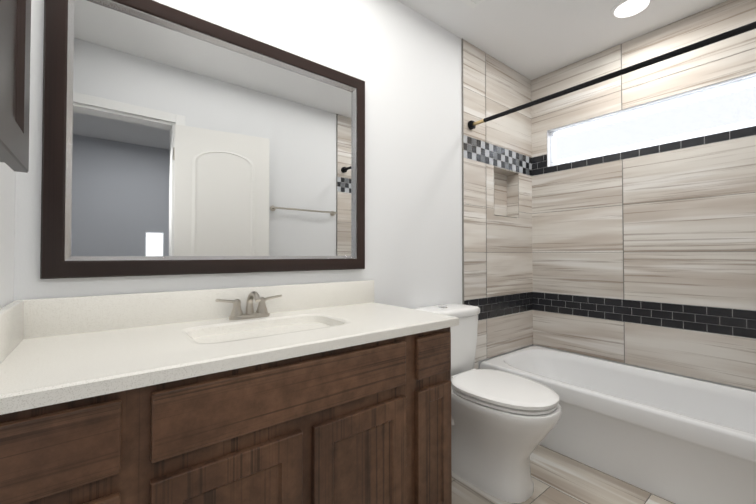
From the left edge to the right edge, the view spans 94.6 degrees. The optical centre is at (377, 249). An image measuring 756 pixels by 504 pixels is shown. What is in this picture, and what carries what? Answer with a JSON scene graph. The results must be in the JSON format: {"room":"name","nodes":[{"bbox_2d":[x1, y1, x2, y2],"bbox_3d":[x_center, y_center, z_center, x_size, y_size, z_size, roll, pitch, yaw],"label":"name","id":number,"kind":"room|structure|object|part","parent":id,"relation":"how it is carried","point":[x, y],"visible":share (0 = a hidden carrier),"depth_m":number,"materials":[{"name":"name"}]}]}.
{"room":"bathroom","nodes":[
{"label":"bathroom","id":0,"kind":"room"},
{"bbox_2d":[0,162,15,307],"bbox_3d":[-0.553,-0.142,0.287,0.130,2.440,1.650,1,-1,-38],"label":"wall","id":1,"kind":"structure","parent":0,"point":[7,206],"depth_m":0.90,"materials":[{"name":"white paint"}]},
{"bbox_2d":[0,0,30,172],"bbox_3d":[-0.607,-0.551,0.530,0.078,0.799,0.334,1,-1,-38],"label":"upper cabinet","id":2,"kind":"object","parent":1,"relation":"attached to","point":[15,30],"visible":1,"depth_m":0.61,"materials":[{"name":"wood"}]},
{"bbox_2d":[14,0,532,368],"bbox_3d":[0.053,-0.118,1.899,3.080,2.440,0.130,1,-1,-38],"label":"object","id":3,"kind":"structure","parent":0,"point":[402,61],"depth_m":1.79,"materials":[{"name":"white paint"}]},
{"bbox_2d":[40,0,364,278],"bbox_3d":[-0.514,-0.369,1.351,1.135,0.915,0.028,1,-1,-38],"label":"mirror","id":4,"kind":"object","parent":3,"relation":"attached to","point":[176,142],"visible":0.96,"depth_m":1.23,"materials":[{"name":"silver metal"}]},
{"bbox_2d":[463,40,532,368],"bbox_3d":[0.870,-0.110,2.454,0.850,2.440,0.003,1,-1,-38],"label":"wall tiles","id":5,"kind":"structure","parent":3,"relation":"attached to","point":[498,280],"depth_m":2.41,"materials":[{"name":"grey tile"}]},
{"bbox_2d":[468,21,755,129],"bbox_3d":[1.059,-0.807,1.652,0.056,0.056,1.501,1,-1,-38],"label":"rail","id":6,"kind":"object","parent":5,"relation":"attached to","point":[694,46],"visible":0.96,"depth_m":1.55,"materials":[{"name":"black metal"}]},
{"bbox_2d":[494,167,518,217],"bbox_3d":[0.893,-0.402,2.535,0.312,0.330,0.095,1,-1,-38],"label":"shower niche","id":7,"kind":"object","parent":3,"relation":"attached to","point":[506,201],"depth_m":2.62,"materials":[{"name":"beige tile"}]},
{"bbox_2d":[397,0,727,79],"bbox_3d":[0.565,-1.398,1.271,3.080,0.100,1.780,1,-1,-38],"label":"ceiling","id":8,"kind":"structure","parent":0,"point":[531,39],"depth_m":2.07,"materials":[{"name":"white paint"}]},
{"bbox_2d":[611,0,652,18],"bbox_3d":[1.392,-1.333,1.917,0.190,0.010,0.190,1,-1,-38],"label":"recessed light","id":9,"kind":"object","parent":8,"relation":"in","point":[621,9],"visible":0.96,"depth_m":1.92,"materials":[{"name":"white"}]},
{"bbox_2d":[452,444,675,503],"bbox_3d":[0.565,1.141,1.232,3.080,0.102,1.780,1,-1,-38],"label":"floor","id":10,"kind":"structure","parent":0,"point":[558,478],"depth_m":1.60,"materials":[{"name":"tile"}]},
{"bbox_2d":[0,280,458,503],"bbox_3d":[-0.351,0.617,1.136,1.246,0.948,0.541,1,-1,-38],"label":"bathroom vanity","id":11,"kind":"object","parent":10,"relation":"on","point":[328,393],"visible":1,"depth_m":0.91,"materials":[{"name":"brown wood"}]},
{"bbox_2d":[215,291,281,319],"bbox_3d":[-0.455,0.201,1.270,0.241,0.102,0.120,1,-1,-38],"label":"faucet","id":12,"kind":"object","parent":11,"relation":"on","point":[261,313],"depth_m":1.28,"materials":[{"name":"silver metal"}]},
{"bbox_3d":[-0.102,0.723,1.012,0.943,0.472,0.019,1,-1,-38],"label":"door","id":13,"kind":"part","parent":11,"relation":"part of","materials":[{"name":"brown wood"}]},
{"bbox_2d":[414,303,561,502],"bbox_3d":[0.526,0.704,1.716,0.402,0.791,0.701,1,-1,-38],"label":"toilet","id":14,"kind":"object","parent":10,"relation":"on","point":[503,423],"visible":0.83,"depth_m":1.57,"materials":[{"name":"white ceramic"}]},
{"bbox_2d":[480,346,755,503],"bbox_3d":[1.394,0.912,1.891,0.683,0.380,1.496,1,-1,-38],"label":"bathtub","id":15,"kind":"object","parent":10,"relation":"on","point":[676,439],"visible":0.92,"depth_m":1.72,"materials":[{"name":"white ceramic"}]},
{"bbox_2d":[533,72,755,391],"bbox_3d":[1.762,-0.115,2.115,0.130,2.440,1.650,1,-1,-38],"label":"wall","id":16,"kind":"structure","parent":0,"point":[645,104],"depth_m":2.16,"materials":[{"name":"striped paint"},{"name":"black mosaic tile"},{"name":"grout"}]},
{"bbox_2d":[531,0,755,389],"bbox_3d":[1.667,-0.306,2.125,0.003,2.058,1.520,1,-1,-38],"label":"wall tiles","id":17,"kind":"structure","parent":16,"relation":"attached to","point":[644,257],"depth_m":2.11,"materials":[{"name":"grey tile"}]},
{"bbox_2d":[550,75,755,165],"bbox_3d":[1.716,-0.766,2.167,0.040,0.275,1.274,1,-1,-38],"label":"window","id":18,"kind":"structure","parent":16,"relation":"in","point":[730,106],"depth_m":2.13,"materials":[{"name":"white glass"}]},
{"bbox_3d":[1.076,-0.137,0.604,2.820,2.440,0.130,1,-1,-38],"label":"wall","id":19,"kind":"structure","parent":0,"visible":0},
{"bbox_2d":[462,38,463,303],"bbox_3d":[1.002,-0.122,1.597,0.006,2.440,1.519,1,-1,-38],"label":"trim","id":20,"kind":"structure","parent":19,"relation":"attached to","point":[462,187],"depth_m":2.19,"materials":[{"name":"grey metal"}]}
]}

